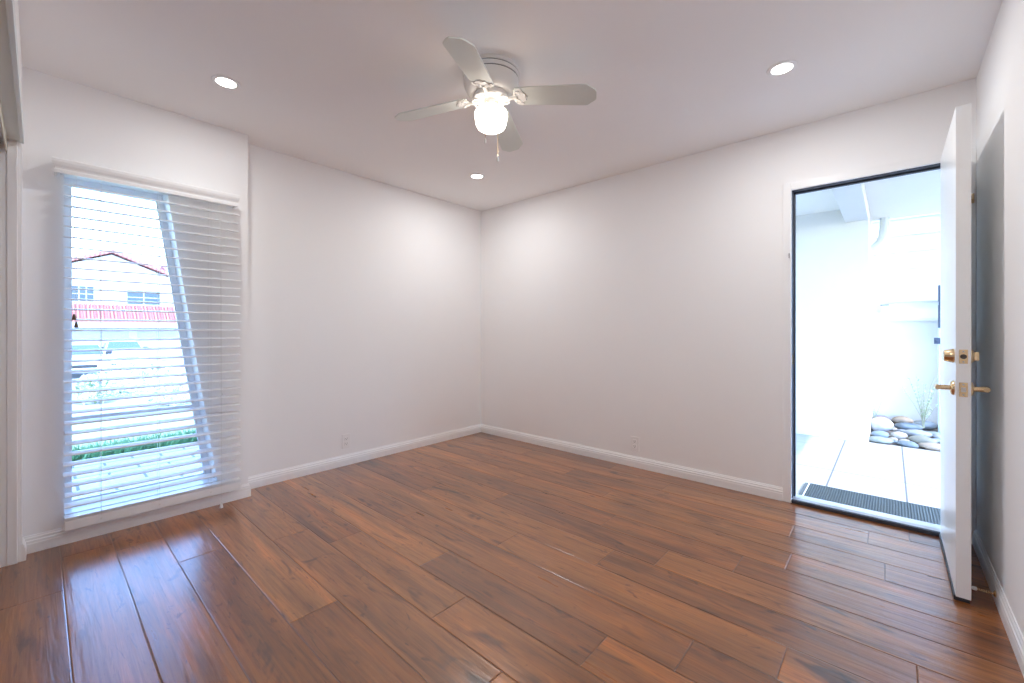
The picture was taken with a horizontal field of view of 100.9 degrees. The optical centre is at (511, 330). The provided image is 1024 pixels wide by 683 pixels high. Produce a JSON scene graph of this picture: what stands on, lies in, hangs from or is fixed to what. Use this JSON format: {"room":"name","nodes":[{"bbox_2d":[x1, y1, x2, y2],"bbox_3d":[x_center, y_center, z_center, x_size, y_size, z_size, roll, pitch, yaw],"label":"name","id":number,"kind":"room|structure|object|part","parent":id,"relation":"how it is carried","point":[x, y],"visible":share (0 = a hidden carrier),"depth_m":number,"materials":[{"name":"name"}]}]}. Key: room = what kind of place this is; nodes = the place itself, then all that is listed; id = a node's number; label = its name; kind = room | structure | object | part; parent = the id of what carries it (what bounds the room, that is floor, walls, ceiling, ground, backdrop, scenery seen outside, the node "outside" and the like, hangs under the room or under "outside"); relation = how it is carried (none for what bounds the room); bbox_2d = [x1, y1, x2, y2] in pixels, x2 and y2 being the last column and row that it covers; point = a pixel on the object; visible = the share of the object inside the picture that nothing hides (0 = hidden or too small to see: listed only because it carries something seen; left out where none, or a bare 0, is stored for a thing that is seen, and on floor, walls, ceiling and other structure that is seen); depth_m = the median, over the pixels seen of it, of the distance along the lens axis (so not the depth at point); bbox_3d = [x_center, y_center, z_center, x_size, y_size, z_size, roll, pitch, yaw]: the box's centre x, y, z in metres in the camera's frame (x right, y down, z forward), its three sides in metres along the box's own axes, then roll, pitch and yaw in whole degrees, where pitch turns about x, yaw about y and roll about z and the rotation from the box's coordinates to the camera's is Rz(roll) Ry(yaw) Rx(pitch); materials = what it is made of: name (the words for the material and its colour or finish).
{"room":"empty living room","nodes":[
{"label":"empty living room","id":0,"kind":"room"},
{"bbox_2d":[14,0,21,561],"bbox_3d":[-1.157,-0.102,0.882,3.569,2.440,0.115,0,0,42],"label":"wall","id":1,"kind":"structure","parent":0,"point":[16,1],"depth_m":2.05,"materials":[{"name":"paint"}]},
{"bbox_2d":[0,100,6,151],"bbox_3d":[-1.210,-0.879,0.901,3.245,0.064,0.067,0,0,42],"label":"door track","id":2,"kind":"object","parent":1,"relation":"attached to","point":[3,138],"visible":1,"depth_m":1.85,"materials":[{"name":"metal"}]},
{"bbox_3d":[-1.212,-0.889,0.899,3.245,0.044,0.061,0,0,42],"label":"rail","id":3,"kind":"part","parent":2,"relation":"part of","materials":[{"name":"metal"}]},
{"bbox_2d":[0,139,17,567],"bbox_3d":[-2.415,0.102,1.999,0.012,2.032,0.102,0,0,42],"label":"trim","id":4,"kind":"structure","parent":1,"relation":"attached to","point":[9,159],"depth_m":2.01,"materials":[{"name":"paint"}]},
{"bbox_2d":[0,0,23,143],"bbox_3d":[-1.173,-0.938,0.944,3.247,0.068,0.060,0,0,42],"label":"trim","id":5,"kind":"structure","parent":1,"relation":"attached to","point":[10,84],"depth_m":1.51,"materials":[{"name":"paint"}]},
{"bbox_2d":[22,66,247,536],"bbox_3d":[-2.490,-0.062,2.282,0.285,2.520,1.802,0,0,42],"label":"wall","id":6,"kind":"structure","parent":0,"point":[64,119],"depth_m":2.34,"materials":[{"name":"paint"}]},
{"bbox_2d":[22,483,250,560],"bbox_3d":[-2.131,1.075,2.509,0.162,0.086,1.027,0,0,37],"label":"baseboard","id":7,"kind":"structure","parent":6,"relation":"attached to","point":[57,537],"depth_m":2.38,"materials":[{"name":"paint"}]},
{"bbox_2d":[64,178,216,515],"bbox_3d":[-2.199,0.069,2.542,0.193,1.820,0.680,0,0,42],"label":"window","id":8,"kind":"structure","parent":6,"relation":"attached to","point":[67,190],"depth_m":2.47,"materials":[{"name":"paint"}]},
{"bbox_3d":[-2.274,0.502,2.566,0.042,0.044,0.562,0,0,42],"label":"rail","id":9,"kind":"part","parent":8,"relation":"part of","materials":[{"name":"paint"}]},
{"bbox_3d":[-2.181,0.972,2.525,0.143,0.012,0.678,0,0,42],"label":"sill","id":10,"kind":"part","parent":8,"relation":"part of","materials":[{"name":"paint"}]},
{"bbox_2d":[52,157,241,530],"bbox_3d":[-2.066,0.120,2.467,0.099,1.994,0.840,0,0,42],"label":"window blind","id":11,"kind":"object","parent":6,"relation":"attached to","point":[65,167],"visible":1,"depth_m":2.41,"materials":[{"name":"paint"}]},
{"bbox_3d":[-2.260,-0.426,2.194,0.002,0.761,0.001,0,0,-3],"label":"tilt cord","id":12,"kind":"part","parent":11,"relation":"part of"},
{"bbox_3d":[-2.225,0.088,2.290,0.069,1.800,0.002,0,0,42],"label":"ladder cord","id":13,"kind":"part","parent":11,"relation":"part of","materials":[{"name":"white fabric"}]},
{"bbox_3d":[-2.052,1.005,2.483,0.060,0.047,0.790,0,0,42],"label":"rail","id":14,"kind":"part","parent":11,"relation":"part of","materials":[{"name":"white plastic"}]},
{"bbox_3d":[-2.063,0.088,2.471,0.069,1.800,0.002,0,0,42],"label":"ladder cord","id":15,"kind":"part","parent":11,"relation":"part of","materials":[{"name":"white fabric"}]},
{"bbox_3d":[-1.833,0.131,2.669,0.010,1.875,0.016,0,0,42],"label":"lift cord","id":16,"kind":"part","parent":11,"relation":"part of","materials":[{"name":"white fabric"}]},
{"bbox_2d":[248,144,480,476],"bbox_3d":[-1.147,-0.062,3.940,0.200,2.520,2.460,0,0,42],"label":"wall","id":17,"kind":"structure","parent":0,"point":[364,294],"depth_m":3.57,"materials":[{"name":"paint"}]},
{"bbox_2d":[342,433,349,448],"bbox_3d":[-1.380,0.918,3.524,0.008,0.117,0.073,0,0,42],"label":"wall outlet","id":18,"kind":"object","parent":17,"relation":"attached to","point":[345,437],"visible":1,"depth_m":3.52,"materials":[{"name":"plastic"}]},
{"bbox_2d":[248,424,480,488],"bbox_3d":[-1.113,1.075,3.818,0.014,0.086,2.324,0,0,42],"label":"baseboard","id":19,"kind":"structure","parent":17,"relation":"attached to","point":[255,481],"depth_m":3.55,"materials":[{"name":"paint"}]},
{"bbox_2d":[18,0,1002,210],"bbox_3d":[-0.319,-1.472,1.990,4.070,0.300,4.261,0,0,42],"label":"ceiling","id":20,"kind":"structure","parent":0,"point":[323,82],"depth_m":2.12,"materials":[{"name":"paint"}]},
{"bbox_2d":[211,75,240,89],"bbox_3d":[-1.519,-1.318,2.248,0.132,0.006,0.132,0,0,42],"label":"recessed light","id":21,"kind":"object","parent":20,"relation":"in","point":[223,81],"visible":1,"depth_m":2.24,"materials":[{"name":"paint"}]},
{"bbox_2d":[469,173,484,178],"bbox_3d":[-0.299,-1.318,3.614,0.132,0.006,0.132,0,0,42],"label":"recessed light","id":22,"kind":"object","parent":20,"relation":"in","point":[474,175],"visible":1,"depth_m":3.61,"materials":[{"name":"white"}]},
{"bbox_2d":[395,36,596,161],"bbox_3d":[-0.107,-1.074,2.158,0.785,0.494,0.785,0,0,-32],"label":"ceiling fan","id":23,"kind":"object","parent":20,"relation":"hanging from","point":[491,80],"visible":1,"depth_m":2.09,"materials":[{"name":"metal"}]},
{"bbox_3d":[-0.422,-1.160,2.234,0.406,0.067,0.134,0,0,12],"label":"blade","id":24,"kind":"part","parent":23,"relation":"part of","materials":[{"name":"white wood"}]},
{"bbox_3d":[-0.183,-1.160,1.842,0.134,0.067,0.406,0,0,12],"label":"blade","id":25,"kind":"part","parent":23,"relation":"part of","materials":[{"name":"white wood"}]},
{"bbox_3d":[-0.107,-1.074,2.158,0.169,0.114,0.169,0,0,42],"label":"globe","id":26,"kind":"part","parent":23,"relation":"part of","materials":[{"name":"white glass"}]},
{"bbox_3d":[-0.031,-1.160,2.473,0.134,0.067,0.406,0,0,12],"label":"blade","id":27,"kind":"part","parent":23,"relation":"part of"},
{"bbox_3d":[0.209,-1.160,2.082,0.406,0.067,0.134,0,0,12],"label":"blade","id":28,"kind":"part","parent":23,"relation":"part of","materials":[{"name":"white wood"}]},
{"bbox_2d":[767,60,797,75],"bbox_3d":[1.358,-1.318,2.129,0.132,0.006,0.132,0,0,42],"label":"recessed light","id":29,"kind":"object","parent":20,"relation":"in","point":[784,67],"visible":1,"depth_m":2.12,"materials":[{"name":"white"}]},
{"bbox_2d":[0,432,1023,682],"bbox_3d":[-0.338,1.158,1.910,3.950,0.080,4.196,0,0,42],"label":"floor","id":30,"kind":"structure","parent":0,"point":[480,557],"depth_m":1.85,"materials":[{"name":"brown wood"}]},
{"bbox_2d":[792,494,939,536],"bbox_3d":[2.143,1.128,2.567,0.730,0.080,0.177,0,0,42],"label":"threshold","id":31,"kind":"object","parent":30,"relation":"on","point":[874,516],"visible":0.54,"depth_m":2.51,"materials":[{"name":"metal"}]},
{"bbox_2d":[481,78,975,502],"bbox_3d":[1.061,-0.062,3.524,4.046,2.520,0.135,0,0,42],"label":"wall","id":32,"kind":"structure","parent":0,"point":[646,303],"depth_m":3.28,"materials":[{"name":"paint"}]},
{"bbox_2d":[481,424,782,500],"bbox_3d":[0.716,1.075,3.732,2.855,0.086,0.014,0,0,42],"label":"baseboard","id":33,"kind":"structure","parent":32,"relation":"attached to","point":[742,485],"depth_m":3.38,"materials":[{"name":"paint"}]},
{"bbox_2d":[631,436,638,451],"bbox_3d":[1.008,0.928,3.475,0.073,0.117,0.008,0,0,42],"label":"wall outlet","id":34,"kind":"object","parent":32,"relation":"attached to","point":[634,440],"visible":1,"depth_m":3.47,"materials":[{"name":"plastic"}]},
{"bbox_2d":[783,147,975,544],"bbox_3d":[2.122,0.080,2.517,0.860,2.077,0.151,0,0,42],"label":"door frame","id":35,"kind":"structure","parent":32,"relation":"attached to","point":[934,159],"depth_m":2.74,"materials":[{"name":"paint"}]},
{"bbox_2d":[933,103,990,603],"bbox_3d":[2.093,0.094,2.005,0.167,2.043,0.740,0,0,42],"label":"door","id":36,"kind":"structure","parent":32,"relation":"attached to","point":[956,387],"depth_m":1.75,"materials":[{"name":"paint"}]},
{"bbox_3d":[1.882,0.242,1.848,0.061,0.062,0.138,0,0,42],"label":"lever handle","id":37,"kind":"part","parent":36,"relation":"part of","materials":[{"name":"gold metal"}]},
{"bbox_3d":[1.854,0.242,1.738,0.025,0.058,0.002,0,0,42],"label":"latch plate","id":38,"kind":"part","parent":36,"relation":"part of","materials":[{"name":"gold metal"}]},
{"bbox_3d":[1.854,0.106,1.738,0.025,0.058,0.002,0,0,42],"label":"deadbolt plate","id":39,"kind":"part","parent":36,"relation":"part of","materials":[{"name":"gold metal"}]},
{"bbox_3d":[1.961,0.242,1.777,0.061,0.062,0.138,0,0,42],"label":"lever handle","id":40,"kind":"part","parent":36,"relation":"part of","materials":[{"name":"gold metal"}]},
{"bbox_2d":[976,0,1023,636],"bbox_3d":[1.099,-0.062,0.631,0.130,2.520,4.126,0,0,42],"label":"wall","id":41,"kind":"structure","parent":0,"point":[1000,76],"depth_m":1.72,"materials":[{"name":"paint"}]},
{"bbox_2d":[971,586,995,596],"bbox_3d":[1.947,1.073,1.747,0.068,0.026,0.026,0,0,42],"label":"door stop","id":42,"kind":"object","parent":41,"relation":"attached to","point":[972,587],"visible":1,"depth_m":1.75,"materials":[{"name":"gold metal"}]},
{"bbox_2d":[973,529,1023,676],"bbox_3d":[1.314,1.075,0.978,0.014,0.086,3.322,0,0,42],"label":"baseboard","id":43,"kind":"structure","parent":41,"relation":"attached to","point":[1015,636],"depth_m":1.65,"materials":[{"name":"paint"}]},
{"label":"outside","id":44,"kind":"structure","parent":0,"visible":0},
{"bbox_2d":[72,360,190,415],"bbox_3d":[-24.263,2.138,35.122,57.000,0.200,80.000,0,0,42],"label":"street","id":45,"kind":"structure","parent":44,"point":[77,406],"depth_m":12.37,"materials":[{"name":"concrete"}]},
{"bbox_2d":[72,344,111,373],"bbox_3d":[-19.675,1.328,19.244,4.310,1.420,2.081,0,0,42],"label":"car","id":46,"kind":"object","parent":45,"relation":"on","point":[85,354],"visible":0.37,"depth_m":18.53,"materials":[{"name":"silver paint"}]},
{"bbox_2d":[72,364,96,368],"bbox_3d":[-18.102,1.508,17.831,0.080,0.140,0.900,0,0,42],"label":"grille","id":47,"kind":"object","parent":46,"relation":"attached to","point":[74,366],"depth_m":17.86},
{"bbox_2d":[72,372,118,403],"bbox_3d":[-11.677,1.593,11.857,1.122,0.900,0.994,0,0,42],"label":"flowering bush","id":48,"kind":"object","parent":45,"relation":"on","point":[111,383],"visible":0.68,"depth_m":11.69,"materials":[{"name":"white plant"}]},
{"bbox_3d":[-11.650,1.738,11.869,0.477,0.611,0.567,0,0,-30],"label":"stem","id":49,"kind":"part","parent":48,"relation":"part of","materials":[{"name":"white"}]},
{"bbox_2d":[102,341,148,363],"bbox_3d":[-22.570,1.313,24.558,4.310,1.450,2.081,0,0,42],"label":"car","id":50,"kind":"object","parent":45,"relation":"on","point":[108,344],"visible":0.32,"depth_m":23.79,"materials":[{"name":"white paint"}]},
{"bbox_2d":[72,249,182,360],"bbox_3d":[-28.603,-1.557,29.612,10.478,7.190,22.600,0,0,42],"label":"house","id":51,"kind":"structure","parent":45,"relation":"on","point":[89,264],"depth_m":27.21,"materials":[{"name":"paint"}]},
{"bbox_3d":[-26.373,-2.267,25.987,0.035,0.930,0.970,0,0,42],"label":"pane","id":52,"kind":"part","parent":51,"relation":"part of","materials":[{"name":"blue glass"}]},
{"bbox_3d":[-24.470,-2.192,28.115,0.035,0.900,1.640,0,0,42],"label":"pane","id":53,"kind":"part","parent":51,"relation":"part of","materials":[{"name":"blue glass"}]},
{"bbox_2d":[95,360,182,395],"bbox_3d":[-11.678,1.476,13.328,1.379,1.136,2.261,0,0,42],"label":"flowering bush","id":54,"kind":"object","parent":45,"relation":"on","point":[136,363],"visible":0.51,"depth_m":13.10,"materials":[{"name":"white plant"}]},
{"bbox_3d":[-11.765,1.647,13.428,0.610,0.796,1.432,0,0,42],"label":"stem","id":55,"kind":"part","parent":54,"relation":"part of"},
{"bbox_2d":[140,377,189,406],"bbox_3d":[-9.311,1.626,11.482,1.092,0.836,1.235,0,0,42],"label":"flowering bush","id":56,"kind":"object","parent":45,"relation":"on","point":[162,380],"visible":0.62,"depth_m":11.33,"materials":[{"name":"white plant"}]},
{"bbox_3d":[-9.315,1.767,11.468,0.593,0.553,0.750,0,0,42],"label":"stem","id":57,"kind":"part","parent":56,"relation":"part of","materials":[{"name":"white"}]},
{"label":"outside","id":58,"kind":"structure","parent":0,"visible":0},
{"bbox_2d":[72,411,194,460],"bbox_3d":[-5.939,1.738,7.325,7.380,1.000,21.000,0,0,42],"label":"lawn","id":59,"kind":"structure","parent":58,"point":[184,414],"depth_m":5.66,"materials":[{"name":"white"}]},
{"bbox_2d":[72,429,196,460],"bbox_3d":[-3.801,1.174,4.732,0.799,0.149,4.512,0,0,42],"label":"grass","id":60,"kind":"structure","parent":59,"relation":"on","point":[193,439],"depth_m":4.35,"materials":[{"name":"green plant"}]},
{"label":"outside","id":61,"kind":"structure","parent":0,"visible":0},
{"bbox_2d":[72,445,202,498],"bbox_3d":[-2.406,1.268,4.165,2.100,0.100,21.000,0,0,42],"label":"path","id":62,"kind":"structure","parent":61,"point":[192,448],"depth_m":3.74,"materials":[{"name":"concrete"}]},
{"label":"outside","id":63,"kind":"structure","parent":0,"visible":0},
{"bbox_2d":[796,434,939,508],"bbox_3d":[3.720,1.218,3.784,7.500,0.100,3.799,0,0,42],"label":"floor","id":64,"kind":"structure","parent":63,"point":[911,475],"depth_m":3.59,"materials":[{"name":"tile"}]},
{"bbox_2d":[796,210,872,442],"bbox_3d":[2.978,-0.067,6.081,3.330,2.470,1.565,0,0,42],"label":"wall","id":65,"kind":"structure","parent":64,"relation":"on","point":[834,257],"depth_m":4.59,"materials":[{"name":"white paint"}]},
{"bbox_2d":[796,170,939,221],"bbox_3d":[2.856,-1.402,4.168,5.700,0.200,3.219,0,0,42],"label":"ceiling","id":66,"kind":"structure","parent":65,"relation":"on","point":[915,194],"depth_m":4.17,"materials":[{"name":"paint"}]},
{"bbox_2d":[831,183,868,222],"bbox_3d":[2.848,-1.227,3.581,0.190,0.150,2.334,0,0,42],"label":"beam","id":67,"kind":"structure","parent":66,"relation":"attached to","point":[852,201],"depth_m":3.83,"materials":[{"name":"white paint"}]},
{"bbox_2d":[871,217,889,251],"bbox_3d":[4.260,-1.111,4.910,0.182,0.385,0.094,0,0,42],"label":"downspout","id":68,"kind":"object","parent":66,"relation":"attached to","point":[883,232],"visible":0.89,"depth_m":4.87,"materials":[{"name":"paint"}]},
{"bbox_2d":[799,482,939,524],"bbox_3d":[2.369,1.159,2.805,0.760,0.018,0.460,0,0,42],"label":"door mat","id":69,"kind":"object","parent":64,"relation":"on","point":[923,513],"visible":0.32,"depth_m":2.82,"materials":[{"name":"rubber"}]},
{"bbox_2d":[869,422,939,451],"bbox_3d":[5.064,1.198,4.138,2.370,0.140,1.320,0,0,42],"label":"planting bed","id":70,"kind":"object","parent":64,"relation":"on","point":[872,430],"visible":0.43,"depth_m":4.61,"materials":[{"name":"soil"}]},
{"bbox_2d":[872,393,883,416],"bbox_3d":[4.371,0.929,5.081,0.153,0.380,0.086,0,0,25],"label":"sprig","id":71,"kind":"object","parent":70,"relation":"on","point":[883,393],"visible":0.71,"depth_m":5.08,"materials":[{"name":"green plant"}]},
{"bbox_2d":[871,431,888,437],"bbox_3d":[4.018,1.133,4.622,0.148,0.080,0.146,0,0,42],"label":"rock","id":72,"kind":"object","parent":70,"relation":"on","point":[874,433],"visible":0.75,"depth_m":4.58,"materials":[{"name":"white stone"}]},
{"bbox_2d":[869,436,893,443],"bbox_3d":[3.881,1.150,4.451,0.207,0.068,0.174,0,0,42],"label":"rock","id":73,"kind":"object","parent":70,"relation":"on","point":[876,439],"visible":0.94,"depth_m":4.41,"materials":[{"name":"white stone"}]},
{"bbox_2d":[872,415,891,420],"bbox_3d":[4.485,1.088,5.140,0.188,0.115,0.164,0,0,42],"label":"rock","id":74,"kind":"object","parent":70,"relation":"on","point":[888,418],"visible":0.27,"depth_m":5.11,"materials":[{"name":"white stone"}]},
{"bbox_2d":[871,417,893,431],"bbox_3d":[4.220,1.073,4.840,0.223,0.176,0.164,0,0,12],"label":"rock","id":75,"kind":"object","parent":70,"relation":"on","point":[878,423],"visible":0.81,"depth_m":4.79,"materials":[{"name":"white stone"}]},
{"bbox_2d":[890,431,907,439],"bbox_3d":[4.159,1.127,4.548,0.143,0.088,0.095,0,0,10],"label":"rock","id":76,"kind":"object","parent":70,"relation":"on","point":[899,435],"visible":0.88,"depth_m":4.52,"materials":[{"name":"white stone"}]},
{"bbox_2d":[891,416,913,423],"bbox_3d":[4.722,1.087,5.125,0.197,0.106,0.186,0,0,19],"label":"rock","id":77,"kind":"object","parent":70,"relation":"on","point":[898,419],"visible":0.77,"depth_m":5.08,"materials":[{"name":"beige stone"}]},
{"bbox_2d":[897,440,918,447],"bbox_3d":[4.030,1.153,4.309,0.119,0.062,0.183,0,0,-18],"label":"rock","id":78,"kind":"object","parent":70,"relation":"on","point":[909,444],"visible":0.98,"depth_m":4.28,"materials":[{"name":"stone"}]},
{"bbox_2d":[894,422,922,429],"bbox_3d":[4.565,1.102,4.859,0.271,0.100,0.167,0,0,13],"label":"rock","id":79,"kind":"object","parent":70,"relation":"on","point":[903,425],"visible":0.84,"depth_m":4.81,"materials":[{"name":"stone"}]},
{"bbox_2d":[901,429,931,436],"bbox_3d":[4.395,1.119,4.598,0.248,0.088,0.180,0,0,42],"label":"rock","id":80,"kind":"object","parent":70,"relation":"on","point":[910,432],"visible":0.69,"depth_m":4.56,"materials":[{"name":"white stone"}]},
{"bbox_2d":[902,377,939,427],"bbox_3d":[4.628,0.795,4.713,0.276,0.588,0.371,0,0,-10],"label":"shrub","id":81,"kind":"object","parent":70,"relation":"on","point":[923,414],"visible":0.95,"depth_m":4.75,"materials":[{"name":"green plant"}]},
{"bbox_2d":[908,435,937,442],"bbox_3d":[4.263,1.134,4.396,0.223,0.079,0.169,0,0,42],"label":"rock","id":82,"kind":"object","parent":70,"relation":"on","point":[916,438],"visible":0.77,"depth_m":4.37,"materials":[{"name":"white stone"}]},
{"bbox_2d":[913,420,937,429],"bbox_3d":[4.783,1.092,4.896,0.234,0.106,0.155,0,0,42],"label":"rock","id":83,"kind":"object","parent":70,"relation":"on","point":[929,425],"visible":0.66,"depth_m":4.84,"materials":[{"name":"stone"}]},
{"bbox_2d":[918,442,939,450],"bbox_3d":[4.167,1.148,4.195,0.207,0.073,0.186,0,0,42],"label":"rock","id":84,"kind":"object","parent":70,"relation":"on","point":[930,446],"visible":0.74,"depth_m":4.15,"materials":[{"name":"white stone"}]},
{"bbox_2d":[927,431,939,434],"bbox_3d":[4.610,1.131,4.630,0.129,0.053,0.103,0,0,42],"label":"rock","id":85,"kind":"object","parent":70,"relation":"on","point":[931,432],"visible":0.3,"depth_m":4.61,"materials":[{"name":"white stone"}]},
{"bbox_2d":[934,285,939,432],"bbox_3d":[5.054,0.358,4.536,0.755,1.740,0.084,0,0,42],"label":"gate","id":86,"kind":"object","parent":70,"relation":"on","point":[936,340],"visible":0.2,"depth_m":4.75,"materials":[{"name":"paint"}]},
{"bbox_3d":[4.818,0.598,4.760,0.034,1.260,0.060,0,0,42],"label":"post","id":87,"kind":"part","parent":86,"relation":"part of","materials":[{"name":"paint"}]},
{"bbox_2d":[872,213,939,424],"bbox_3d":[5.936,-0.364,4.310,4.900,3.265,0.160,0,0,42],"label":"wall","id":88,"kind":"structure","parent":64,"relation":"on","point":[906,269],"depth_m":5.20,"materials":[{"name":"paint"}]},
{"bbox_2d":[879,304,890,312],"bbox_3d":[4.665,-0.282,5.298,0.110,0.110,0.078,0,0,42],"label":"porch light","id":89,"kind":"object","parent":88,"relation":"attached to","point":[883,308],"visible":1,"depth_m":5.29,"materials":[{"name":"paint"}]},
{"bbox_3d":[4.664,-0.280,5.296,0.068,0.076,0.058,0,0,42],"label":"lamp shade","id":90,"kind":"part","parent":89,"relation":"part of","materials":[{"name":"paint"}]}
]}

